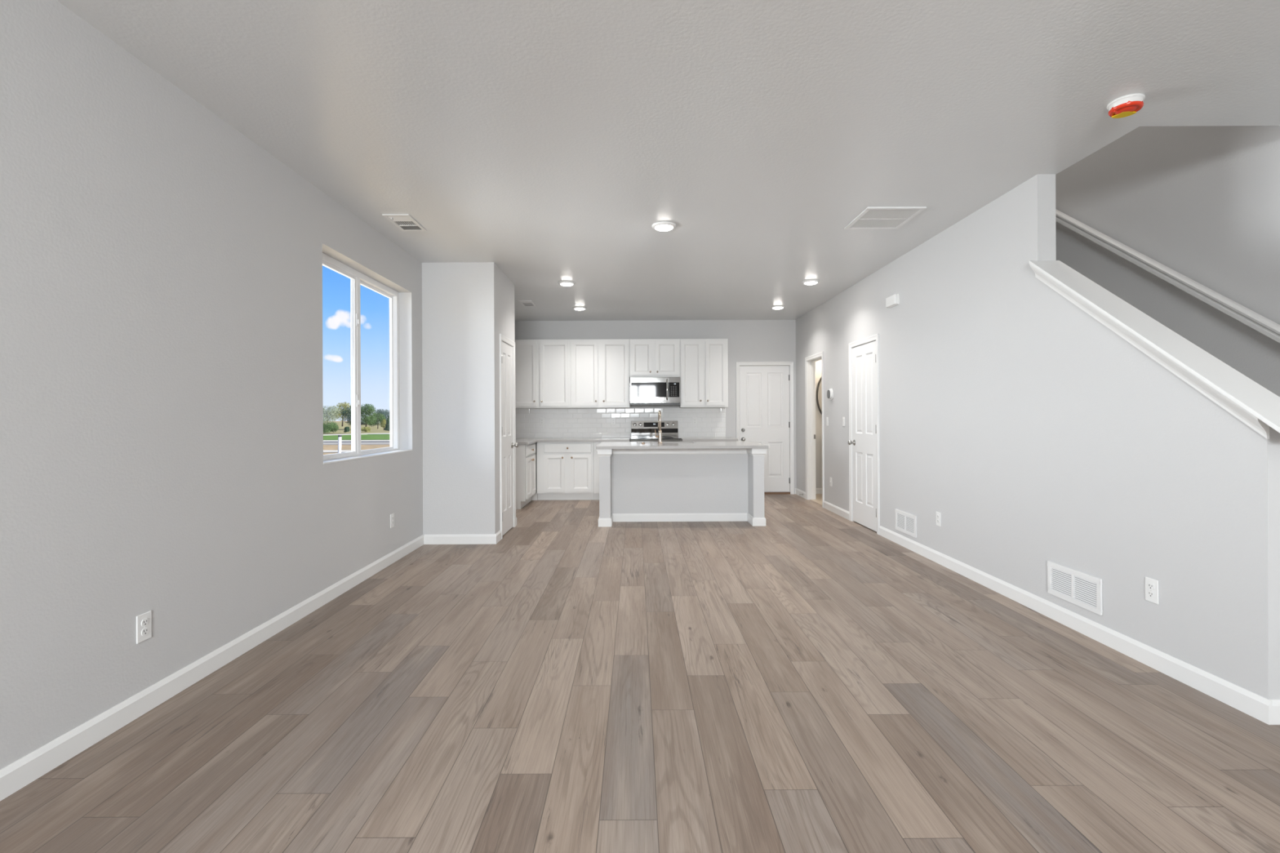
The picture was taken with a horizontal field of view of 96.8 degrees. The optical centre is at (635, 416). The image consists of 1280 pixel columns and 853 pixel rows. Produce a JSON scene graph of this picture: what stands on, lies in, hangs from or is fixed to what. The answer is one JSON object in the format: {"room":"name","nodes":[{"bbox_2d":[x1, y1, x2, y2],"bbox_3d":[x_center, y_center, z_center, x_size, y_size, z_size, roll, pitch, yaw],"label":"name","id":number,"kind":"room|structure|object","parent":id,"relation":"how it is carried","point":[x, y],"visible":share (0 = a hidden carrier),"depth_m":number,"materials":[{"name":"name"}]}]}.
{"room":"empty living room","nodes":[
{"label":"empty living room","id":0,"kind":"room"},
{"bbox_2d":[0,0,422,769],"bbox_3d":[-2.188,-0.100,2.970,0.190,2.816,12.340,0,0,0],"label":"wall","id":1,"kind":"structure","parent":0,"point":[162,389],"depth_m":2.44,"materials":[{"name":"grey paint"}]},
{"bbox_2d":[136,610,151,644],"bbox_3d":[-2.084,0.895,2.413,0.010,0.117,0.072,0,0,0],"label":"wall outlet","id":2,"kind":"object","parent":1,"relation":"attached to","point":[144,621],"visible":1,"depth_m":2.41,"materials":[{"name":"white plastic"}]},
{"bbox_2d":[141,627,148,635],"bbox_3d":[-2.082,0.915,2.413,0.004,0.029,0.033,0,0,0],"label":"receptacle","id":3,"kind":"object","parent":2,"relation":"attached to","point":[144,631],"depth_m":2.41,"materials":[{"name":"grey plastic"}]},
{"bbox_2d":[141,618,148,626],"bbox_3d":[-2.082,0.876,2.413,0.004,0.029,0.033,0,0,0],"label":"receptacle","id":4,"kind":"object","parent":2,"relation":"attached to","point":[144,622],"depth_m":2.41,"materials":[{"name":"grey plastic"}]},
{"bbox_2d":[0,517,516,801],"bbox_3d":[-1.727,1.208,2.305,0.722,0.095,10.710,0,0,0],"label":"baseboard","id":5,"kind":"structure","parent":1,"relation":"attached to","point":[26,770],"depth_m":2.58,"materials":[{"name":"white wood"}]},
{"bbox_2d":[322,253,412,464],"bbox_3d":[-2.188,-0.419,4.566,0.194,1.485,1.518,0,0,0],"label":"window","id":6,"kind":"structure","parent":1,"relation":"in","point":[357,278],"depth_m":4.58,"materials":[{"name":"white plastic"}]},
{"bbox_2d":[390,513,394,528],"bbox_3d":[-2.084,0.895,4.872,0.010,0.117,0.072,0,0,0],"label":"wall outlet","id":7,"kind":"object","parent":1,"relation":"attached to","point":[392,516],"visible":1,"depth_m":4.86,"materials":[{"name":"white plastic"}]},
{"bbox_2d":[422,262,515,535],"bbox_3d":[-1.740,-0.102,6.060,0.708,2.816,0.950,0,0,0],"label":"wall","id":8,"kind":"structure","parent":0,"point":[466,306],"depth_m":5.59,"materials":[{"name":"grey paint"}]},
{"bbox_2d":[499,333,518,539],"bbox_3d":[-1.406,0.207,6.135,0.187,2.095,0.686,0,0,0],"label":"door","id":9,"kind":"structure","parent":8,"relation":"in","point":[508,444],"depth_m":6.12,"materials":[{"name":"white wood"}]},
{"bbox_2d":[0,493,1279,852],"bbox_3d":[0.756,1.272,2.985,6.000,0.065,12.270,0,0,0],"label":"floor","id":10,"kind":"structure","parent":0,"point":[809,680],"depth_m":2.29,"materials":[{"name":"brown wood"}]},
{"bbox_2d":[515,442,537,509],"bbox_3d":[-1.762,0.820,8.339,0.653,0.872,1.358,0,0,0],"label":"base cabinet","id":11,"kind":"object","parent":10,"relation":"on","point":[526,455],"visible":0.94,"depth_m":7.69,"materials":[{"name":"white wood"}]},
{"bbox_2d":[515,437,630,444],"bbox_3d":[-1.089,0.363,8.329,2.001,0.033,1.378,0,0,0],"label":"countertop","id":12,"kind":"structure","parent":11,"relation":"on","point":[520,441],"depth_m":8.38,"materials":[{"name":"stone"}]},
{"bbox_2d":[536,441,594,500],"bbox_3d":[-1.046,0.817,8.699,0.840,0.872,0.640,0,0,0],"label":"base cabinet","id":13,"kind":"object","parent":10,"relation":"on","point":[565,469],"visible":0.96,"depth_m":8.42,"materials":[{"name":"white wood"}]},
{"bbox_2d":[593,440,630,499],"bbox_3d":[-0.355,0.814,8.699,0.538,0.872,0.640,0,0,0],"label":"base cabinet","id":14,"kind":"object","parent":10,"relation":"on","point":[596,458],"visible":0.06,"depth_m":8.43,"materials":[{"name":"white wood"}]},
{"bbox_2d":[630,420,681,441],"bbox_3d":[0.300,0.661,8.655,0.758,1.172,0.705,0,0,0],"label":"range","id":15,"kind":"object","parent":10,"relation":"on","point":[641,431],"visible":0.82,"depth_m":8.94,"materials":[{"name":"silver metal"}]},
{"bbox_2d":[630,436,681,439],"bbox_3d":[0.299,0.341,8.671,0.758,0.022,0.553,0,0,0],"label":"cooktop","id":16,"kind":"object","parent":15,"relation":"in","point":[632,437],"depth_m":8.64,"materials":[{"name":"grey metal"}]},
{"bbox_2d":[597,448,766,526],"bbox_3d":[0.523,0.807,6.907,1.902,0.878,0.986,0,0,0],"label":"kitchen island","id":17,"kind":"object","parent":10,"relation":"on","point":[636,485],"visible":0.93,"depth_m":6.74,"materials":[{"name":"grey paint"}]},
{"bbox_2d":[595,441,768,448],"bbox_3d":[0.524,0.350,6.915,1.935,0.032,1.080,0,0,0],"label":"island countertop","id":18,"kind":"structure","parent":17,"relation":"on","point":[603,445],"depth_m":6.50,"materials":[{"name":"stone"}]},
{"bbox_2d":[654,410,662,444],"bbox_3d":[0.279,0.131,7.018,0.093,0.408,0.234,0,0,0],"label":"kitchen faucet","id":19,"kind":"object","parent":18,"relation":"on","point":[660,432],"visible":1,"depth_m":6.92,"materials":[{"name":"silver metal"}]},
{"bbox_3d":[1.090,0.807,8.699,0.790,0.872,0.640,0,0,0],"label":"base cabinet","id":20,"kind":"object","parent":10,"relation":"on","visible":0},
{"bbox_2d":[680,437,737,441],"bbox_3d":[1.100,0.354,8.698,0.824,0.033,0.640,0,0,0],"label":"countertop","id":21,"kind":"structure","parent":20,"relation":"on","point":[683,439],"depth_m":8.38,"materials":[{"name":"stone"}]},
{"bbox_2d":[57,0,1279,320],"bbox_3d":[0.768,-1.671,2.970,6.050,0.300,12.340,0,0,0],"label":"ceiling","id":22,"kind":"structure","parent":0,"point":[545,142],"depth_m":2.81,"materials":[{"name":"white paint"}]},
{"bbox_2d":[382,213,426,231],"bbox_3d":[-1.795,-1.502,4.434,0.201,0.016,0.372,0,0,0],"label":"ceiling vent","id":23,"kind":"object","parent":22,"relation":"in","point":[405,222],"visible":1,"depth_m":4.41,"materials":[{"name":"white metal"}]},
{"bbox_2d":[518,300,536,306],"bbox_3d":[-1.447,-1.504,7.610,0.173,0.016,0.360,0,0,0],"label":"ceiling vent","id":24,"kind":"object","parent":22,"relation":"in","point":[525,303],"visible":1,"depth_m":7.59,"materials":[{"name":"white metal"}]},
{"bbox_2d":[558,280,575,286],"bbox_3d":[-0.782,-1.498,6.450,0.192,0.033,0.192,0,0,0],"label":"recessed light","id":25,"kind":"object","parent":22,"relation":"in","point":[566,283],"visible":1,"depth_m":6.40,"materials":[{"name":"white plastic"}]},
{"bbox_2d":[560,282,573,286],"bbox_3d":[-0.782,-1.490,6.450,0.144,0.016,0.144,0,0,0],"label":"diffuser","id":26,"kind":"object","parent":25,"relation":"attached to","point":[566,284],"depth_m":6.41,"materials":[{"name":"white plastic"}]},
{"bbox_2d":[573,306,586,310],"bbox_3d":[-0.782,-1.498,7.940,0.192,0.033,0.192,0,0,0],"label":"recessed light","id":27,"kind":"object","parent":22,"relation":"in","point":[577,308],"visible":1,"depth_m":7.89,"materials":[{"name":"white plastic"}]},
{"bbox_2d":[652,221,675,231],"bbox_3d":[0.225,-1.502,4.530,0.192,0.033,0.192,0,0,0],"label":"recessed light","id":28,"kind":"object","parent":22,"relation":"in","point":[662,225],"visible":1,"depth_m":4.48,"materials":[{"name":"white plastic"}]},
{"bbox_2d":[654,224,672,231],"bbox_3d":[0.225,-1.494,4.530,0.144,0.016,0.144,0,0,0],"label":"diffuser","id":29,"kind":"object","parent":28,"relation":"attached to","point":[657,227],"depth_m":4.50,"materials":[{"name":"white plastic"}]},
{"bbox_2d":[770,305,785,309],"bbox_3d":[1.983,-1.510,7.930,0.192,0.033,0.192,0,0,0],"label":"recessed light","id":30,"kind":"object","parent":22,"relation":"in","point":[775,307],"visible":1,"depth_m":7.88,"materials":[{"name":"white plastic"}]},
{"bbox_2d":[772,306,782,309],"bbox_3d":[1.983,-1.502,7.930,0.144,0.016,0.144,0,0,0],"label":"diffuser","id":31,"kind":"object","parent":30,"relation":"attached to","point":[775,308],"depth_m":7.89,"materials":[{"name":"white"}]},
{"bbox_2d":[801,279,819,284],"bbox_3d":[1.983,-1.510,6.440,0.192,0.033,0.192,0,0,0],"label":"recessed light","id":32,"kind":"object","parent":22,"relation":"in","point":[811,282],"visible":1,"depth_m":6.39,"materials":[{"name":"white plastic"}]},
{"bbox_2d":[804,281,817,284],"bbox_3d":[1.983,-1.502,6.440,0.144,0.016,0.144,0,0,0],"label":"diffuser","id":33,"kind":"object","parent":32,"relation":"attached to","point":[805,282],"depth_m":6.41,"materials":[{"name":"white plastic"}]},
{"bbox_2d":[844,206,926,229],"bbox_3d":[1.903,-1.520,4.375,0.434,0.012,0.470,0,0,0],"label":"ceiling vent","id":34,"kind":"object","parent":22,"relation":"in","point":[872,217],"visible":1,"depth_m":4.35,"materials":[{"name":"white metal"}]},
{"bbox_2d":[1106,93,1145,118],"bbox_3d":[2.378,-1.502,2.760,0.142,0.053,0.142,0,0,0],"label":"smoke detector","id":35,"kind":"object","parent":22,"relation":"attached to","point":[1129,104],"visible":1,"depth_m":2.73,"materials":[{"name":"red plastic"}]},
{"bbox_2d":[515,320,822,495],"bbox_3d":[0.778,-0.113,9.075,6.043,2.816,0.129,0,0,0],"label":"wall","id":36,"kind":"structure","parent":0,"point":[748,340],"depth_m":9.02,"materials":[{"name":"grey paint"}]},
{"bbox_2d":[515,339,570,408],"bbox_3d":[-1.544,-0.650,8.844,1.087,1.050,0.350,0,0,0],"label":"upper cabinet","id":37,"kind":"object","parent":36,"relation":"attached to","point":[542,366],"visible":0.85,"depth_m":8.71,"materials":[{"name":"white wood"}]},
{"bbox_2d":[570,338,630,408],"bbox_3d":[-0.546,-0.655,8.844,0.906,1.050,0.350,0,0,0],"label":"upper cabinet","id":38,"kind":"object","parent":36,"relation":"attached to","point":[600,378],"visible":0.99,"depth_m":8.71,"materials":[{"name":"white wood"}]},
{"bbox_2d":[611,417,615,425],"bbox_3d":[-0.354,0.084,9.007,0.072,0.117,0.010,0,0,0],"label":"backsplash outlet","id":39,"kind":"object","parent":36,"relation":"attached to","point":[613,420],"visible":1,"depth_m":9.00,"materials":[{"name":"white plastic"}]},
{"bbox_2d":[629,338,679,377],"bbox_3d":[0.294,-0.891,8.844,0.772,0.584,0.350,0,0,0],"label":"upper cabinet","id":40,"kind":"object","parent":36,"relation":"attached to","point":[648,357],"visible":0.98,"depth_m":8.71,"materials":[{"name":"white wood"}]},
{"bbox_2d":[630,377,679,405],"bbox_3d":[0.296,-0.379,8.786,0.759,0.425,0.444,0,0,0],"label":"microwave","id":41,"kind":"object","parent":40,"relation":"attached to","point":[644,391],"visible":1,"depth_m":8.62,"materials":[{"name":"silver metal"}]},
{"bbox_2d":[630,402,679,405],"bbox_3d":[0.297,-0.184,8.806,0.756,0.035,0.348,0,0,0],"label":"vent hood","id":42,"kind":"object","parent":41,"relation":"attached to","point":[631,403],"depth_m":8.63,"materials":[{"name":"silver metal"}]},
{"bbox_2d":[679,338,728,407],"bbox_3d":[1.050,-0.662,8.844,0.734,1.050,0.350,0,0,0],"label":"upper cabinet","id":43,"kind":"object","parent":36,"relation":"attached to","point":[704,362],"visible":0.98,"depth_m":8.71,"materials":[{"name":"white wood"}]},
{"bbox_2d":[735,361,794,494],"bbox_3d":[2.050,0.189,9.047,0.914,2.101,0.175,0,0,0],"label":"door","id":44,"kind":"structure","parent":36,"relation":"in","point":[764,390],"depth_m":9.03,"materials":[{"name":"white wood"}]},
{"bbox_2d":[815,488,822,493],"bbox_3d":[3.153,1.187,9.013,0.976,0.095,0.014,0,0,0],"label":"baseboard","id":45,"kind":"structure","parent":36,"relation":"attached to","point":[818,491],"depth_m":9.01,"materials":[{"name":"white"}]},
{"bbox_2d":[816,377,822,414],"bbox_3d":[3.134,-0.326,9.009,0.540,0.840,0.022,0,0,0],"label":"bathroom mirror","id":46,"kind":"object","parent":36,"relation":"attached to","point":[819,391],"visible":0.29,"depth_m":9.01,"materials":[{"name":"grey mirror"}]},
{"bbox_2d":[795,173,1279,699],"bbox_3d":[2.602,-0.121,5.656,0.115,2.816,6.728,0,0,0],"label":"wall","id":47,"kind":"structure","parent":0,"point":[1037,433],"depth_m":3.54,"materials":[{"name":"grey paint"}]},
{"bbox_2d":[804,351,824,507],"bbox_3d":[2.594,0.182,8.080,0.133,2.109,0.784,0,0,0],"label":"door frame","id":48,"kind":"structure","parent":47,"relation":"in","point":[810,362],"depth_m":8.41,"materials":[{"name":"white wood"}]},
{"bbox_2d":[826,417,828,426],"bbox_3d":[2.540,0.068,7.536,0.010,0.117,0.072,0,0,0],"label":"light switch","id":49,"kind":"object","parent":47,"relation":"attached to","point":[827,418],"visible":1,"depth_m":7.53,"materials":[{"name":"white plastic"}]},
{"bbox_2d":[826,388,833,399],"bbox_3d":[2.525,-0.286,7.400,0.038,0.145,0.155,0,0,0],"label":"thermostat","id":50,"kind":"object","parent":47,"relation":"attached to","point":[829,393],"visible":1,"depth_m":7.36,"materials":[{"name":"white plastic"}]},
{"bbox_2d":[842,417,844,426],"bbox_3d":[2.540,0.067,6.945,0.010,0.117,0.072,0,0,0],"label":"light switch","id":51,"kind":"object","parent":47,"relation":"attached to","point":[843,418],"visible":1,"depth_m":6.94,"materials":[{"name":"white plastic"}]},
{"bbox_2d":[848,333,879,534],"bbox_3d":[2.567,0.188,6.340,0.187,2.098,0.806,0,0,0],"label":"door","id":52,"kind":"structure","parent":47,"relation":"in","point":[864,353],"depth_m":6.32,"materials":[{"name":"white wood"}]},
{"bbox_2d":[885,293,899,307],"bbox_3d":[2.517,-1.128,5.575,0.046,0.100,0.204,0,0,0],"label":"door chime","id":53,"kind":"object","parent":47,"relation":"attached to","point":[893,300],"visible":1,"depth_m":5.52,"materials":[{"name":"white plastic"}]},
{"bbox_2d":[894,508,916,537],"bbox_3d":[2.542,1.006,5.360,0.014,0.198,0.404,0,0,0],"label":"air vent","id":54,"kind":"object","parent":47,"relation":"in","point":[905,522],"visible":1,"depth_m":5.34,"materials":[{"name":"white metal"}]},
{"bbox_2d":[936,511,941,526],"bbox_3d":[2.544,0.865,4.780,0.010,0.117,0.072,0,0,0],"label":"wall outlet","id":55,"kind":"object","parent":47,"relation":"attached to","point":[938,514],"visible":1,"depth_m":4.77,"materials":[{"name":"white plastic"}]},
{"bbox_2d":[795,488,1279,724],"bbox_3d":[2.608,1.189,5.649,0.143,0.095,6.742,0,0,0],"label":"baseboard","id":56,"kind":"structure","parent":47,"relation":"attached to","point":[1267,711],"depth_m":3.00,"materials":[{"name":"white wood"}]},
{"bbox_2d":[1047,560,1102,615],"bbox_3d":[2.542,0.990,3.305,0.014,0.198,0.404,0,0,0],"label":"air vent","id":57,"kind":"object","parent":47,"relation":"in","point":[1082,589],"visible":1,"depth_m":3.28,"materials":[{"name":"white metal"}]},
{"bbox_2d":[1145,577,1159,604],"bbox_3d":[2.544,0.860,2.805,0.010,0.117,0.072,0,0,0],"label":"wall outlet","id":58,"kind":"object","parent":47,"relation":"attached to","point":[1152,593],"visible":1,"depth_m":2.80,"materials":[{"name":"white plastic"}]},
{"bbox_2d":[1147,591,1154,597],"bbox_3d":[2.542,0.879,2.805,0.004,0.029,0.033,0,0,0],"label":"receptacle","id":59,"kind":"object","parent":58,"relation":"attached to","point":[1150,593],"depth_m":2.80,"materials":[{"name":"grey plastic"}]},
{"bbox_2d":[1147,582,1154,590],"bbox_3d":[2.542,0.840,2.805,0.004,0.029,0.033,0,0,0],"label":"receptacle","id":60,"kind":"object","parent":58,"relation":"attached to","point":[1150,585],"depth_m":2.80,"materials":[{"name":"grey plastic"}]},
{"bbox_2d":[1029,260,1279,439],"bbox_3d":[2.583,-0.445,2.881,0.194,1.077,1.441,0,0,0],"label":"trim","id":61,"kind":"structure","parent":47,"relation":"attached to","point":[1251,403],"depth_m":2.71,"materials":[{"name":"white wood"}]},
{"bbox_2d":[1055,125,1279,396],"bbox_3d":[3.718,-1.543,2.970,0.150,5.650,12.340,0,0,0],"label":"wall","id":62,"kind":"structure","parent":0,"point":[1202,202],"depth_m":3.72,"materials":[{"name":"grey paint"}]},
{"bbox_2d":[1055,208,1279,342],"bbox_3d":[3.592,-1.092,4.000,0.109,2.921,3.800,0,0,0],"label":"handrail","id":63,"kind":"object","parent":62,"relation":"attached to","point":[1252,319],"visible":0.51,"depth_m":3.71,"materials":[{"name":"white wood"}]},
{"label":"outside","id":64,"kind":"structure","parent":0,"visible":0},
{"bbox_2d":[323,421,390,454],"bbox_3d":[-69.991,2.106,100.000,260.000,0.300,320.000,0,0,0],"label":"ground","id":65,"kind":"structure","parent":64,"point":[325,446],"depth_m":31.64,"materials":[{"name":"brown soil"}]},
{"bbox_2d":[337,435,342,453],"bbox_3d":[-6.253,1.063,12.000,0.102,1.327,0.070,0,0,0],"label":"marker post","id":66,"kind":"object","parent":65,"relation":"on","point":[340,437],"visible":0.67,"depth_m":11.97,"materials":[{"name":"white plastic"}]},
{"bbox_2d":[323,441,386,442],"bbox_3d":[-44.992,1.831,37.900,150.000,0.020,1.000,0,0,0],"label":"road edge","id":67,"kind":"structure","parent":65,"relation":"on","point":[323,442],"depth_m":37.45,"materials":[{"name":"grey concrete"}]},
{"bbox_2d":[323,422,390,434],"bbox_3d":[-69.992,1.931,128.000,260.000,0.050,144.000,0,0,0],"label":"field","id":68,"kind":"structure","parent":65,"relation":"on","point":[374,429],"depth_m":72.93,"materials":[{"name":"beige plant"}]},
{"bbox_2d":[323,422,338,433],"bbox_3d":[-31.020,1.137,57.457,2.008,1.153,1.963,0,0,-25],"label":"bush","id":69,"kind":"object","parent":68,"relation":"on","point":[332,427],"visible":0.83,"depth_m":57.31,"materials":[{"name":"green plant"}]},
{"bbox_2d":[323,404,339,425],"bbox_3d":[-45.563,0.003,83.973,3.555,3.575,4.099,0,0,0],"label":"tree","id":70,"kind":"object","parent":68,"relation":"on","point":[329,414],"visible":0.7,"depth_m":83.86,"materials":[{"name":"green plant"}]},
{"bbox_2d":[333,402,351,426],"bbox_3d":[-51.596,-0.378,99.885,3.261,4.386,2.988,0,0,0],"label":"tree","id":71,"kind":"object","parent":68,"relation":"on","point":[343,403],"visible":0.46,"depth_m":99.88,"materials":[{"name":"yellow plant"}]},
{"bbox_2d":[344,426,350,432],"bbox_3d":[-29.453,1.363,58.013,0.573,0.638,0.596,0,0,0],"label":"bush","id":72,"kind":"object","parent":68,"relation":"on","point":[346,428],"visible":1,"depth_m":57.85,"materials":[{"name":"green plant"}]},
{"bbox_2d":[340,405,363,426],"bbox_3d":[-37.922,0.060,76.093,2.950,3.395,2.946,0,0,0],"label":"tree","id":73,"kind":"object","parent":68,"relation":"on","point":[346,412],"visible":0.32,"depth_m":75.47,"materials":[{"name":"green plant"}]},
{"bbox_2d":[360,426,370,431],"bbox_3d":[-28.484,1.387,60.026,1.001,0.629,0.919,0,0,0],"label":"bush","id":74,"kind":"object","parent":68,"relation":"on","point":[365,429],"visible":1,"depth_m":59.84,"materials":[{"name":"yellow plant"}]},
{"bbox_2d":[360,404,377,427],"bbox_3d":[-35.102,0.039,74.010,2.810,3.412,3.226,0,0,0],"label":"tree","id":75,"kind":"object","parent":68,"relation":"on","point":[369,418],"visible":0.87,"depth_m":73.50,"materials":[{"name":"green plant"}]},
{"bbox_2d":[368,413,386,428],"bbox_3d":[-35.375,0.596,78.013,2.481,2.306,2.064,0,0,0],"label":"tree","id":76,"kind":"object","parent":68,"relation":"on","point":[382,416],"visible":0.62,"depth_m":77.88,"materials":[{"name":"green plant"}]},
{"bbox_2d":[374,408,389,420],"bbox_3d":[-52.684,0.136,117.913,3.305,3.373,3.636,0,0,0],"label":"tree","id":77,"kind":"object","parent":68,"relation":"on","point":[376,411],"visible":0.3,"depth_m":117.39,"materials":[{"name":"green plant"}]},
{"bbox_2d":[380,418,386,430],"bbox_3d":[-30.998,1.036,70.018,0.761,1.392,0.790,0,0,0],"label":"tree","id":78,"kind":"object","parent":68,"relation":"on","point":[383,423],"visible":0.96,"depth_m":69.85,"materials":[{"name":"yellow plant"}]},
{"bbox_2d":[383,409,389,419],"bbox_3d":[-47.829,0.196,112.208,4.275,3.210,3.951,0,0,0],"label":"tree","id":79,"kind":"object","parent":68,"relation":"on","point":[388,413],"visible":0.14,"depth_m":111.61,"materials":[{"name":"green plant"}]},
{"bbox_2d":[383,416,390,431],"bbox_3d":[-28.689,0.814,66.010,1.009,1.812,0.998,0,0,0],"label":"tree","id":80,"kind":"object","parent":68,"relation":"on","point":[387,425],"visible":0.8,"depth_m":65.78,"materials":[{"name":"green plant"}]},
{"bbox_2d":[323,440,390,441],"bbox_3d":[-44.992,1.826,39.500,150.000,0.020,2.200,0,0,0],"label":"kerb","id":81,"kind":"object","parent":65,"relation":"on","point":[323,440],"depth_m":39.34,"materials":[{"name":"grey concrete"}]},
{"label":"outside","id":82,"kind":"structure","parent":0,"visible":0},
{"bbox_2d":[323,434,390,439],"bbox_3d":[-44.992,1.826,47.300,150.000,0.080,13.400,0,0,0],"label":"lawn","id":83,"kind":"structure","parent":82,"point":[363,437],"depth_m":45.56,"materials":[{"name":"green plant"}]},
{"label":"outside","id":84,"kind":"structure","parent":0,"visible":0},
{"bbox_2d":[323,432,390,435],"bbox_3d":[-15.233,1.663,52.485,90.783,0.065,10.314,0,0,-7],"label":"path","id":85,"kind":"structure","parent":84,"point":[384,433],"depth_m":53.57,"materials":[{"name":"grey concrete"}]},
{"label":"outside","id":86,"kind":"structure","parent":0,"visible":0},
{"bbox_2d":[323,449,363,452],"bbox_3d":[-35.992,1.786,27.000,48.000,0.020,2.400,0,0,0],"label":"path","id":87,"kind":"structure","parent":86,"point":[324,451],"depth_m":27.47,"materials":[{"name":"grey concrete"}]},
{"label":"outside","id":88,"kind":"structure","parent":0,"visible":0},
{"bbox_2d":[323,441,390,444],"bbox_3d":[-44.992,1.836,35.800,150.000,0.020,3.200,0,0,0],"label":"road","id":89,"kind":"structure","parent":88,"point":[387,442],"depth_m":35.24,"materials":[{"name":"grey asphalt"}]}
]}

